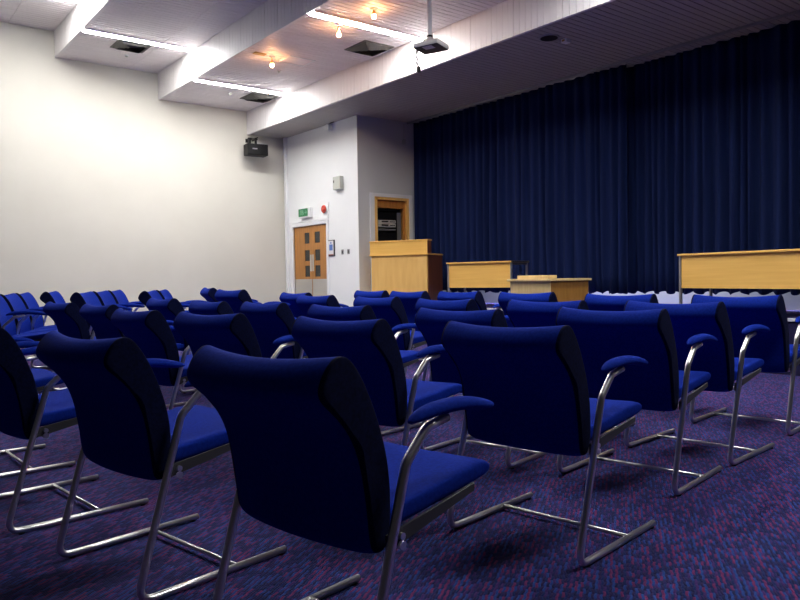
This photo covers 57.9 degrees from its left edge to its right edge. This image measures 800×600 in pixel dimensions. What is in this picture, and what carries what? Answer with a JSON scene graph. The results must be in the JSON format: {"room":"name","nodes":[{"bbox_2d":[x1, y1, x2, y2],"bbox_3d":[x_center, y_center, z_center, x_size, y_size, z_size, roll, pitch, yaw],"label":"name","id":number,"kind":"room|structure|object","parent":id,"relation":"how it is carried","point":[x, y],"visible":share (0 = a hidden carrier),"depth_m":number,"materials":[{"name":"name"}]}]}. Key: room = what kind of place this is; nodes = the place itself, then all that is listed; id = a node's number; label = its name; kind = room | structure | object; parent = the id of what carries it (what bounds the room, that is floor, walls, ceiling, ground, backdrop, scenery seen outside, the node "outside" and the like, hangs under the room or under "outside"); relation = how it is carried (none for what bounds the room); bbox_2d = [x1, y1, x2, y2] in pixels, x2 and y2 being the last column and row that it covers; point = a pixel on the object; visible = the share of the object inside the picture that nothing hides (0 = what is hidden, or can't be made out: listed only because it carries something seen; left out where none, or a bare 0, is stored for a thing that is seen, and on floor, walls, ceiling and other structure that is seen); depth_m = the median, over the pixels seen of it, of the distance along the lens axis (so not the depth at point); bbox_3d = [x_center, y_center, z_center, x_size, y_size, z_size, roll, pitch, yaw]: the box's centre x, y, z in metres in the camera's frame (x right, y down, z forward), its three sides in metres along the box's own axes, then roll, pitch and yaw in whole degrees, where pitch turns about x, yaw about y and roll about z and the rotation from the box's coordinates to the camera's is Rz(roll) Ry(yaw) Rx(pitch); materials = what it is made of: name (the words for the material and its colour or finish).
{"room":"lecture hall","nodes":[
{"label":"lecture hall","id":0,"kind":"room"},
{"bbox_2d":[0,0,79,30],"bbox_3d":[-3.376,-4.662,4.701,5.736,0.050,16.705,-2,2,-38],"label":"ceiling","id":1,"kind":"structure","parent":0,"point":[41,14],"depth_m":12.12,"materials":[{"name":"grey paint"}]},
{"bbox_2d":[0,22,285,325],"bbox_3d":[-6.617,-2.183,12.941,10.600,5.920,0.200,-2,2,-38],"label":"wall","id":2,"kind":"structure","parent":0,"point":[106,183],"depth_m":13.82,"materials":[{"name":"beige paint"}]},
{"bbox_2d":[54,0,112,57],"bbox_3d":[-1.091,-4.505,6.486,0.050,0.486,16.705,-2,2,-38],"label":"trim","id":3,"kind":"structure","parent":2,"relation":"attached to","point":[85,12],"depth_m":11.87,"materials":[{"name":"white paint"}]},
{"bbox_2d":[158,0,333,99],"bbox_3d":[0.391,-4.084,7.649,0.050,0.526,16.705,-2,2,-38],"label":"ceiling beam","id":4,"kind":"structure","parent":2,"relation":"attached to","point":[271,17],"depth_m":11.46,"materials":[{"name":"white paint"}]},
{"bbox_2d":[244,137,267,157],"bbox_3d":[-3.074,-3.232,15.271,0.450,0.399,0.440,-2,2,-32],"label":"loudspeaker","id":5,"kind":"object","parent":2,"relation":"attached to","point":[250,149],"visible":1,"depth_m":15.11,"materials":[{"name":"black plastic"}]},
{"bbox_2d":[248,143,260,154],"bbox_3d":[-3.025,-3.145,15.057,0.277,0.210,0.010,-2,2,-32],"label":"grille","id":6,"kind":"object","parent":5,"relation":"attached to","point":[253,149],"depth_m":15.05,"materials":[{"name":"grey metal"}]},
{"bbox_2d":[283,138,329,294],"bbox_3d":[-1.921,-1.459,15.326,0.230,4.180,1.715,-2,2,-38],"label":"door frame","id":7,"kind":"structure","parent":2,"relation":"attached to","point":[291,227],"depth_m":15.83,"materials":[{"name":"white paint"}]},
{"bbox_2d":[246,0,614,134],"bbox_3d":[1.889,-3.654,8.825,0.050,0.506,16.705,-2,2,-38],"label":"beam","id":8,"kind":"structure","parent":2,"relation":"attached to","point":[509,19],"depth_m":10.78,"materials":[{"name":"white paint"}]},
{"bbox_2d":[58,0,267,73],"bbox_3d":[-0.364,-4.322,7.056,1.854,0.050,16.705,-2,2,-38],"label":"ceiling","id":9,"kind":"structure","parent":0,"point":[185,23],"depth_m":11.62,"materials":[{"name":"grey paint"}]},
{"bbox_2d":[110,39,151,52],"bbox_3d":[-4.649,-4.376,12.500,0.560,0.050,0.560,-2,2,-38],"label":"ceiling vent","id":10,"kind":"object","parent":9,"relation":"in","point":[125,45],"visible":1,"depth_m":12.44,"materials":[{"name":"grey metal"}]},
{"bbox_2d":[82,28,193,51],"bbox_3d":[-4.395,-4.382,12.215,1.810,0.025,0.164,-2,2,-38],"label":"recessed light","id":11,"kind":"object","parent":9,"relation":"in","point":[86,30],"visible":1,"depth_m":12.15,"materials":[{"name":"white paint"}]},
{"bbox_2d":[287,115,359,306],"bbox_3d":[-1.595,-1.463,14.965,0.160,4.200,2.805,-2,2,-38],"label":"wall","id":12,"kind":"structure","parent":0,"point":[316,156],"depth_m":14.47,"materials":[{"name":"white paint"}]},
{"bbox_2d":[294,226,312,295],"bbox_3d":[-2.053,-0.474,15.521,0.055,2.184,0.719,-2,2,-38],"label":"door","id":13,"kind":"structure","parent":12,"relation":"in","point":[303,235],"depth_m":15.49,"materials":[{"name":"orange wood"}]},
{"bbox_2d":[298,207,312,218],"bbox_3d":[-2.001,-1.839,15.259,0.094,0.205,0.450,-2,2,-38],"label":"exit sign","id":14,"kind":"object","parent":12,"relation":"attached to","point":[307,212],"visible":1,"depth_m":15.18,"materials":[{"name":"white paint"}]},
{"bbox_2d":[312,224,326,295],"bbox_3d":[-1.638,-0.464,14.988,0.055,2.184,0.619,-2,2,-38],"label":"door","id":15,"kind":"structure","parent":12,"relation":"in","point":[319,266],"depth_m":14.99,"materials":[{"name":"orange wood"}]},
{"bbox_2d":[321,205,326,212],"bbox_3d":[-1.552,-1.851,14.703,0.068,0.170,0.170,-2,2,-38],"label":"fire alarm","id":16,"kind":"object","parent":12,"relation":"attached to","point":[324,207],"visible":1,"depth_m":14.67,"materials":[{"name":"red plastic"}]},
{"bbox_2d":[325,122,332,131],"bbox_3d":[-1.382,-3.452,14.377,0.100,0.166,0.235,-2,2,-38],"label":"sensor","id":17,"kind":"object","parent":12,"relation":"attached to","point":[328,126],"visible":1,"depth_m":14.38,"materials":[{"name":"white paint"}]},
{"bbox_2d":[328,240,334,256],"bbox_3d":[-1.381,-1.043,14.560,0.025,0.330,0.230,-2,2,-38],"label":"framed notice","id":18,"kind":"object","parent":12,"relation":"attached to","point":[331,243],"visible":1,"depth_m":14.54,"materials":[{"name":"white paper"}]},
{"bbox_2d":[333,176,342,189],"bbox_3d":[-1.222,-2.304,14.235,0.094,0.255,0.260,-2,2,-38],"label":"alarm box","id":19,"kind":"object","parent":12,"relation":"attached to","point":[338,180],"visible":1,"depth_m":14.17,"materials":[{"name":"grey plastic"}]},
{"bbox_2d":[162,0,506,111],"bbox_3d":[1.126,-3.881,8.226,1.874,0.050,16.705,-2,2,-38],"label":"ceiling","id":20,"kind":"structure","parent":0,"point":[310,37],"depth_m":11.11,"materials":[{"name":"grey paint"}]},
{"bbox_2d":[193,78,287,95],"bbox_3d":[-2.917,-3.942,13.401,1.830,0.025,0.164,-2,2,-38],"label":"recessed light","id":21,"kind":"object","parent":20,"relation":"in","point":[197,79],"visible":1,"depth_m":13.35,"materials":[{"name":"white paint"}]},
{"bbox_2d":[240,92,278,102],"bbox_3d":[-2.766,-3.957,14.191,0.560,0.050,0.560,-2,2,-38],"label":"ceiling vent","id":22,"kind":"object","parent":20,"relation":"in","point":[255,97],"visible":1,"depth_m":14.11,"materials":[{"name":"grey metal"}]},
{"bbox_2d":[253,52,266,55],"bbox_3d":[-2.223,-3.897,11.445,0.200,0.013,0.100,-2,2,-38],"label":"ceiling plate","id":23,"kind":"object","parent":20,"relation":"attached to","point":[255,53],"visible":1,"depth_m":11.44,"materials":[{"name":"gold metal"}]},
{"bbox_2d":[269,55,274,66],"bbox_3d":[-2.054,-3.823,11.591,0.089,0.174,0.089,-2,2,-38],"label":"ceiling spotlight","id":24,"kind":"object","parent":20,"relation":"attached to","point":[270,56],"visible":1,"depth_m":11.58,"materials":[{"name":"white paint"}]},
{"bbox_2d":[278,55,315,66],"bbox_3d":[-1.694,-3.918,11.857,0.480,0.013,0.400,-2,2,-38],"label":"access hatch","id":25,"kind":"object","parent":20,"relation":"attached to","point":[292,60],"visible":1,"depth_m":11.86,"materials":[{"name":"white paint"}]},
{"bbox_2d":[335,24,341,36],"bbox_3d":[-0.866,-3.798,10.197,0.089,0.174,0.089,-2,2,-38],"label":"ceiling spotlight","id":26,"kind":"object","parent":20,"relation":"attached to","point":[336,25],"visible":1,"depth_m":10.18,"materials":[{"name":"white paint"}]},
{"bbox_2d":[308,11,419,40],"bbox_3d":[-0.470,-3.882,10.263,1.830,0.025,0.164,-2,2,-38],"label":"recessed light","id":27,"kind":"object","parent":20,"relation":"in","point":[317,14],"visible":1,"depth_m":10.20,"materials":[{"name":"white paint"}]},
{"bbox_2d":[344,40,393,55],"bbox_3d":[-0.479,-3.901,11.258,0.560,0.050,0.560,-2,2,-38],"label":"ceiling vent","id":28,"kind":"object","parent":20,"relation":"in","point":[365,47],"visible":1,"depth_m":11.18,"materials":[{"name":"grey metal"}]},
{"bbox_2d":[370,7,376,18],"bbox_3d":[-0.347,-3.808,9.612,0.089,0.134,0.089,-2,2,-38],"label":"ceiling spotlight","id":29,"kind":"object","parent":20,"relation":"attached to","point":[373,9],"visible":1,"depth_m":9.59,"materials":[{"name":"white paint"}]},
{"bbox_2d":[413,0,448,72],"bbox_3d":[0.381,-3.424,9.335,0.423,0.910,0.322,0,2,34],"label":"ceiling projector","id":30,"kind":"object","parent":20,"relation":"hanging from","point":[429,45],"visible":1,"depth_m":9.27,"materials":[{"name":"white paint"}]},
{"bbox_2d":[357,115,414,291],"bbox_3d":[-0.124,-1.469,14.430,1.816,4.200,0.160,-2,2,-38],"label":"wall","id":31,"kind":"structure","parent":0,"point":[385,165],"depth_m":14.06,"materials":[{"name":"grey paint"}]},
{"bbox_2d":[370,192,412,291],"bbox_3d":[-0.152,-1.019,14.299,1.050,2.150,0.025,-2,2,-38],"label":"door frame","id":32,"kind":"structure","parent":31,"relation":"attached to","point":[372,195],"depth_m":14.05,"materials":[{"name":"white paint"}]},
{"bbox_2d":[375,196,408,240],"bbox_3d":[-0.370,-0.990,14.596,0.860,2.080,0.730,-2,2,-38],"label":"lining","id":33,"kind":"object","parent":31,"relation":"attached to","point":[402,204],"visible":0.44,"depth_m":14.46,"materials":[{"name":"brown wood"}]},
{"bbox_2d":[378,208,400,240],"bbox_3d":[-0.362,-0.885,14.583,0.600,1.870,0.502,-2,2,-38],"label":"equipment rack","id":34,"kind":"object","parent":33,"relation":"in","point":[389,220],"visible":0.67,"depth_m":14.45,"materials":[{"name":"black metal"}]},
{"bbox_2d":[378,228,395,231],"bbox_3d":[-0.378,-1.406,14.553,0.440,0.035,0.395,-2,2,-38],"label":"shelf","id":35,"kind":"object","parent":34,"relation":"attached to","point":[379,229],"depth_m":14.51,"materials":[{"name":"grey metal"}]},
{"bbox_2d":[0,344,799,599],"bbox_3d":[-1.484,0.958,6.284,10.320,0.100,16.705,-2,2,-38],"label":"floor","id":36,"kind":"structure","parent":0,"point":[734,534],"depth_m":3.06,"materials":[{"name":"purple carpet"}]},
{"bbox_2d":[0,293,56,372],"bbox_3d":[-4.082,0.405,8.128,0.792,0.969,0.721,-1,2,-16],"label":"armchair","id":37,"kind":"object","parent":36,"relation":"on","point":[13,300],"visible":0.26,"depth_m":8.17,"materials":[{"name":"blue fabric"}]},
{"bbox_2d":[0,295,57,390],"bbox_3d":[-3.882,0.424,7.434,0.792,0.969,0.721,-1,2,-16],"label":"armchair","id":38,"kind":"object","parent":36,"relation":"on","point":[7,320],"visible":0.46,"depth_m":7.45,"materials":[{"name":"blue fabric"}]},
{"bbox_2d":[16,292,56,367],"bbox_3d":[-4.281,0.387,8.822,0.792,0.969,0.721,-1,2,-16],"label":"armchair","id":39,"kind":"object","parent":36,"relation":"on","point":[28,299],"visible":0.31,"depth_m":8.89,"materials":[{"name":"blue fabric"}]},
{"bbox_2d":[0,336,75,477],"bbox_3d":[-2.397,0.536,4.245,0.733,0.897,0.668,-2,2,-41],"label":"armchair","id":40,"kind":"object","parent":36,"relation":"on","point":[42,377],"visible":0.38,"depth_m":4.21,"materials":[{"name":"blue fabric"}]},
{"bbox_2d":[40,291,65,324],"bbox_3d":[-4.355,0.361,9.692,0.792,0.969,0.721,-1,2,-14],"label":"armchair","id":41,"kind":"object","parent":36,"relation":"on","point":[56,297],"visible":0.26,"depth_m":9.46,"materials":[{"name":"blue fabric"}]},
{"bbox_2d":[43,302,95,390],"bbox_3d":[-3.049,0.457,7.110,0.668,0.897,0.733,1,2,44],"label":"armchair","id":42,"kind":"object","parent":36,"relation":"on","point":[67,318],"visible":0.38,"depth_m":6.80,"materials":[{"name":"blue fabric"}]},
{"bbox_2d":[0,327,148,534],"bbox_3d":[-1.704,0.550,3.469,0.733,0.897,0.668,-3,2,-44],"label":"armchair","id":43,"kind":"object","parent":36,"relation":"on","point":[23,411],"visible":0.61,"depth_m":3.18,"materials":[{"name":"blue fabric"}]},
{"bbox_2d":[70,291,143,336],"bbox_3d":[-3.454,0.381,8.614,0.792,0.969,0.721,-1,2,-8],"label":"armchair","id":44,"kind":"object","parent":36,"relation":"on","point":[80,299],"visible":0.28,"depth_m":8.47,"materials":[{"name":"blue fabric"}]},
{"bbox_2d":[92,290,144,310],"bbox_3d":[-3.557,0.360,9.331,0.792,0.969,0.721,-1,2,-8],"label":"armchair","id":45,"kind":"object","parent":36,"relation":"on","point":[105,297],"visible":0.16,"depth_m":9.39,"materials":[{"name":"blue fabric"}]},
{"bbox_2d":[108,290,138,311],"bbox_3d":[-3.661,0.339,10.049,0.792,0.969,0.721,-1,2,-8],"label":"armchair","id":46,"kind":"object","parent":36,"relation":"on","point":[119,296],"visible":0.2,"depth_m":10.11,"materials":[{"name":"blue fabric"}]},
{"bbox_2d":[79,304,187,407],"bbox_3d":[-2.318,0.472,6.254,0.733,0.897,0.668,-3,3,-45],"label":"armchair","id":47,"kind":"object","parent":36,"relation":"on","point":[98,317],"visible":0.33,"depth_m":5.99,"materials":[{"name":"blue fabric"}]},
{"bbox_2d":[111,308,192,409],"bbox_3d":[-1.555,0.499,5.018,0.733,0.897,0.668,-3,2,-44],"label":"armchair","id":48,"kind":"object","parent":36,"relation":"on","point":[149,330],"visible":0.51,"depth_m":4.71,"materials":[{"name":"blue fabric"}]},
{"bbox_2d":[36,331,286,599],"bbox_3d":[-0.929,0.559,2.779,0.668,0.897,0.733,1,2,42],"label":"armchair","id":49,"kind":"object","parent":36,"relation":"on","point":[126,426],"visible":0.9,"depth_m":2.52,"materials":[{"name":"blue fabric"}]},
{"bbox_2d":[138,290,190,310],"bbox_3d":[-2.750,0.363,8.832,0.792,0.969,0.721,-1,2,-8],"label":"armchair","id":50,"kind":"object","parent":36,"relation":"on","point":[144,296],"visible":0.2,"depth_m":8.50,"materials":[{"name":"blue fabric"}]},
{"bbox_2d":[146,298,194,392],"bbox_3d":[-2.118,0.427,7.309,0.748,0.915,0.681,-2,2,-40],"label":"armchair","id":51,"kind":"object","parent":36,"relation":"on","point":[169,308],"visible":0.28,"depth_m":6.98,"materials":[{"name":"blue fabric"}]},
{"bbox_2d":[156,289,207,309],"bbox_3d":[-2.852,0.342,9.564,0.792,0.969,0.721,-1,2,-8],"label":"armchair","id":52,"kind":"object","parent":36,"relation":"on","point":[165,294],"visible":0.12,"depth_m":9.69,"materials":[{"name":"blue fabric"}]},
{"bbox_2d":[188,300,233,388],"bbox_3d":[-1.525,0.445,6.735,0.733,0.897,0.668,-3,2,-43],"label":"armchair","id":53,"kind":"object","parent":36,"relation":"on","point":[195,307],"visible":0.16,"depth_m":6.39,"materials":[{"name":"blue fabric"}]},
{"bbox_2d":[200,287,257,301],"bbox_3d":[-2.482,0.300,10.556,0.799,0.978,0.728,-2,2,-26],"label":"armchair","id":54,"kind":"object","parent":36,"relation":"on","point":[208,294],"visible":0.2,"depth_m":10.18,"materials":[{"name":"blue fabric"}]},
{"bbox_2d":[173,311,295,404],"bbox_3d":[-0.917,0.509,4.386,0.668,0.897,0.733,1,2,39],"label":"armchair","id":55,"kind":"object","parent":36,"relation":"on","point":[234,333],"visible":0.42,"depth_m":4.07,"materials":[{"name":"blue fabric"}]},
{"bbox_2d":[215,289,289,313],"bbox_3d":[-1.813,0.345,8.939,0.792,0.969,0.721,-2,2,-42],"label":"armchair","id":56,"kind":"object","parent":36,"relation":"on","point":[235,299],"visible":0.25,"depth_m":8.62,"materials":[{"name":"blue fabric"}]},
{"bbox_2d":[240,301,307,358],"bbox_3d":[-0.917,0.454,6.149,0.733,0.897,0.668,-3,2,-44],"label":"armchair","id":57,"kind":"object","parent":36,"relation":"on","point":[269,322],"visible":0.57,"depth_m":5.88,"materials":[{"name":"blue fabric"}]},
{"bbox_2d":[279,292,348,317],"bbox_3d":[-1.089,0.352,9.223,0.748,0.915,0.681,-2,2,-42],"label":"armchair","id":58,"kind":"object","parent":36,"relation":"on","point":[289,298],"visible":0.21,"depth_m":9.03,"materials":[{"name":"blue fabric"}]},
{"bbox_2d":[296,295,339,316],"bbox_3d":[-0.659,0.393,7.696,0.748,0.915,0.681,-2,2,-42],"label":"armchair","id":59,"kind":"object","parent":36,"relation":"on","point":[304,302],"visible":0.16,"depth_m":7.39,"materials":[{"name":"blue fabric"}]},
{"bbox_2d":[187,345,493,599],"bbox_3d":[-0.158,0.569,2.083,0.668,0.897,0.733,1,2,41],"label":"armchair","id":60,"kind":"object","parent":36,"relation":"on","point":[311,459],"visible":1,"depth_m":1.84,"materials":[{"name":"blue fabric"}]},
{"bbox_2d":[307,304,428,434],"bbox_3d":[-0.234,0.471,5.270,0.668,0.897,0.733,1,2,42],"label":"armchair","id":61,"kind":"object","parent":36,"relation":"on","point":[365,312],"visible":0.32,"depth_m":5.03,"materials":[{"name":"blue fabric"}]},
{"bbox_2d":[354,290,388,297],"bbox_3d":[-0.182,0.318,9.845,0.748,0.915,0.681,-3,3,-45],"label":"armchair","id":62,"kind":"object","parent":36,"relation":"on","point":[374,294],"visible":0.11,"depth_m":9.51,"materials":[{"name":"blue fabric"}]},
{"bbox_2d":[291,316,474,498],"bbox_3d":[-0.100,0.520,3.618,0.668,0.897,0.733,1,2,41],"label":"armchair","id":63,"kind":"object","parent":36,"relation":"on","point":[371,346],"visible":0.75,"depth_m":3.33,"materials":[{"name":"blue fabric"}]},
{"bbox_2d":[353,296,426,375],"bbox_3d":[-0.013,0.408,7.026,0.740,0.906,0.674,-3,2,-43],"label":"armchair","id":64,"kind":"object","parent":36,"relation":"on","point":[391,309],"visible":0.43,"depth_m":6.72,"materials":[{"name":"blue fabric"}]},
{"bbox_2d":[389,291,430,364],"bbox_3d":[0.311,0.336,9.051,0.748,0.915,0.681,-3,3,-45],"label":"armchair","id":65,"kind":"object","parent":36,"relation":"on","point":[408,299],"visible":0.2,"depth_m":8.81,"materials":[{"name":"blue fabric"}]},
{"bbox_2d":[415,298,509,395],"bbox_3d":[0.564,0.432,5.977,0.740,0.906,0.674,-3,3,-45],"label":"armchair","id":66,"kind":"object","parent":36,"relation":"on","point":[468,304],"visible":0.14,"depth_m":5.67,"materials":[{"name":"blue fabric"}]},
{"bbox_2d":[437,291,501,309],"bbox_3d":[0.871,0.348,8.364,0.681,0.915,0.748,1,2,44],"label":"armchair","id":67,"kind":"object","parent":36,"relation":"on","point":[477,296],"visible":0.25,"depth_m":8.03,"materials":[{"name":"blue fabric"}]},
{"bbox_2d":[415,307,547,468],"bbox_3d":[0.520,0.486,4.397,0.668,0.897,0.733,1,2,40],"label":"armchair","id":68,"kind":"object","parent":36,"relation":"on","point":[431,323],"visible":0.36,"depth_m":4.26,"materials":[{"name":"blue fabric"}]},
{"bbox_2d":[498,292,557,326],"bbox_3d":[1.395,0.376,7.091,0.688,0.924,0.755,1,2,41],"label":"armchair","id":69,"kind":"object","parent":36,"relation":"on","point":[504,298],"visible":0.15,"depth_m":6.81,"materials":[{"name":"blue fabric"}]},
{"bbox_2d":[441,321,655,567],"bbox_3d":[0.605,0.528,3.025,0.668,0.897,0.733,1,2,44],"label":"armchair","id":70,"kind":"object","parent":36,"relation":"on","point":[535,380],"visible":1,"depth_m":2.79,"materials":[{"name":"blue fabric"}]},
{"bbox_2d":[507,275,591,301],"bbox_3d":[1.959,0.214,9.474,0.815,1.080,0.735,-2,2,-38],"label":"desk","id":71,"kind":"object","parent":36,"relation":"on","point":[565,289],"visible":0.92,"depth_m":9.20,"materials":[{"name":"brown wood"}]},
{"bbox_2d":[506,299,635,436],"bbox_3d":[1.182,0.446,5.088,0.681,0.915,0.748,1,2,43],"label":"armchair","id":72,"kind":"object","parent":36,"relation":"on","point":[520,313],"visible":0.16,"depth_m":4.85,"materials":[{"name":"blue fabric"}]},
{"bbox_2d":[584,293,690,411],"bbox_3d":[1.955,0.401,6.000,0.688,0.924,0.755,1,2,42],"label":"armchair","id":73,"kind":"object","parent":36,"relation":"on","point":[595,302],"visible":0.16,"depth_m":5.74,"materials":[{"name":"blue fabric"}]},
{"bbox_2d":[556,307,721,495],"bbox_3d":[1.260,0.485,3.865,0.678,0.911,0.744,1,2,43],"label":"armchair","id":74,"kind":"object","parent":36,"relation":"on","point":[602,336],"visible":0.84,"depth_m":3.61,"materials":[{"name":"blue fabric"}]},
{"bbox_2d":[624,300,774,465],"bbox_3d":[1.797,0.455,4.401,0.751,0.920,0.684,-3,2,-43],"label":"armchair","id":75,"kind":"object","parent":36,"relation":"on","point":[717,358],"visible":0.62,"depth_m":4.11,"materials":[{"name":"blue fabric"}]},
{"bbox_2d":[689,294,799,435],"bbox_3d":[2.490,0.418,5.124,0.691,0.929,0.759,1,3,45],"label":"armchair","id":76,"kind":"object","parent":36,"relation":"on","point":[773,347],"visible":0.57,"depth_m":4.83,"materials":[{"name":"blue fabric"}]},
{"bbox_2d":[250,0,799,138],"bbox_3d":[2.951,-3.474,9.657,2.704,0.050,16.705,-2,2,-38],"label":"ceiling","id":77,"kind":"structure","parent":0,"point":[617,30],"depth_m":10.14,"materials":[{"name":"grey paint"}]},
{"bbox_2d":[413,65,628,293],"bbox_3d":[1.852,-1.819,12.633,0.194,3.394,4.972,-2,2,-38],"label":"stage curtain","id":78,"kind":"object","parent":77,"relation":"hanging from","point":[539,177],"visible":0.85,"depth_m":12.11,"materials":[{"name":"blue fabric"}]},
{"bbox_2d":[539,34,559,40],"bbox_3d":[1.941,-3.415,9.413,0.270,0.019,0.270,-2,2,-38],"label":"speaker","id":79,"kind":"object","parent":77,"relation":"attached to","point":[546,37],"visible":1,"depth_m":9.37},
{"bbox_2d":[561,38,570,43],"bbox_3d":[2.178,-3.404,9.496,0.105,0.054,0.090,-2,2,-38],"label":"sensor","id":80,"kind":"object","parent":77,"relation":"attached to","point":[564,40],"visible":1,"depth_m":9.47,"materials":[{"name":"white paint"}]},
{"bbox_2d":[407,10,799,123],"bbox_3d":[4.346,-3.434,9.072,0.035,0.033,13.666,-2,2,-38],"label":"rail","id":81,"kind":"object","parent":77,"relation":"attached to","point":[796,11],"visible":1,"depth_m":10.41,"materials":[{"name":"grey metal"}]},
{"bbox_2d":[609,20,799,295],"bbox_3d":[4.950,-1.751,8.928,0.192,3.394,5.669,-2,2,-37],"label":"stage curtain","id":82,"kind":"object","parent":77,"relation":"hanging from","point":[714,129],"visible":0.75,"depth_m":9.83,"materials":[{"name":"blue fabric"}]},
{"bbox_2d":[443,290,799,309],"bbox_3d":[4.909,-1.535,9.567,0.150,4.480,14.096,-2,2,-38],"label":"wall","id":83,"kind":"structure","parent":0,"point":[792,302],"depth_m":10.53,"materials":[{"name":"beige paint"}]},
{"bbox_2d":[485,302,799,317],"bbox_3d":[4.184,0.447,8.913,1.920,0.579,13.896,-2,2,-38],"label":"floor","id":84,"kind":"structure","parent":0,"point":[790,313],"depth_m":8.99,"materials":[{"name":"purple carpet"}]},
{"bbox_2d":[369,239,442,299],"bbox_3d":[0.120,-0.512,13.494,1.210,1.178,0.672,0,2,28],"label":"lectern","id":85,"kind":"object","parent":84,"relation":"on","point":[397,265],"visible":0.88,"depth_m":13.19,"materials":[{"name":"brown wood"}]},
{"bbox_2d":[446,261,528,292],"bbox_3d":[1.440,-0.262,11.916,1.266,0.735,0.560,1,2,40],"label":"desk","id":86,"kind":"object","parent":84,"relation":"on","point":[487,274],"visible":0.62,"depth_m":11.69,"materials":[{"name":"brown wood"}]},
{"bbox_2d":[487,308,795,321],"bbox_3d":[3.435,0.192,8.311,0.065,0.032,13.876,-2,2,-38],"label":"trim","id":87,"kind":"structure","parent":84,"relation":"attached to","point":[788,319],"depth_m":7.49,"materials":[{"name":"silver metal"}]},
{"bbox_2d":[677,249,799,303],"bbox_3d":[4.111,-0.188,8.227,0.620,0.735,1.853,-2,2,-27],"label":"desk","id":88,"kind":"object","parent":84,"relation":"on","point":[758,269],"visible":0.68,"depth_m":8.14,"materials":[{"name":"brown wood"}]},
{"bbox_2d":[502,311,799,375],"bbox_3d":[3.429,0.487,8.312,0.013,0.558,13.876,-2,2,-38],"label":"trim","id":89,"kind":"structure","parent":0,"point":[792,326],"depth_m":7.48,"materials":[{"name":"silver metal"}]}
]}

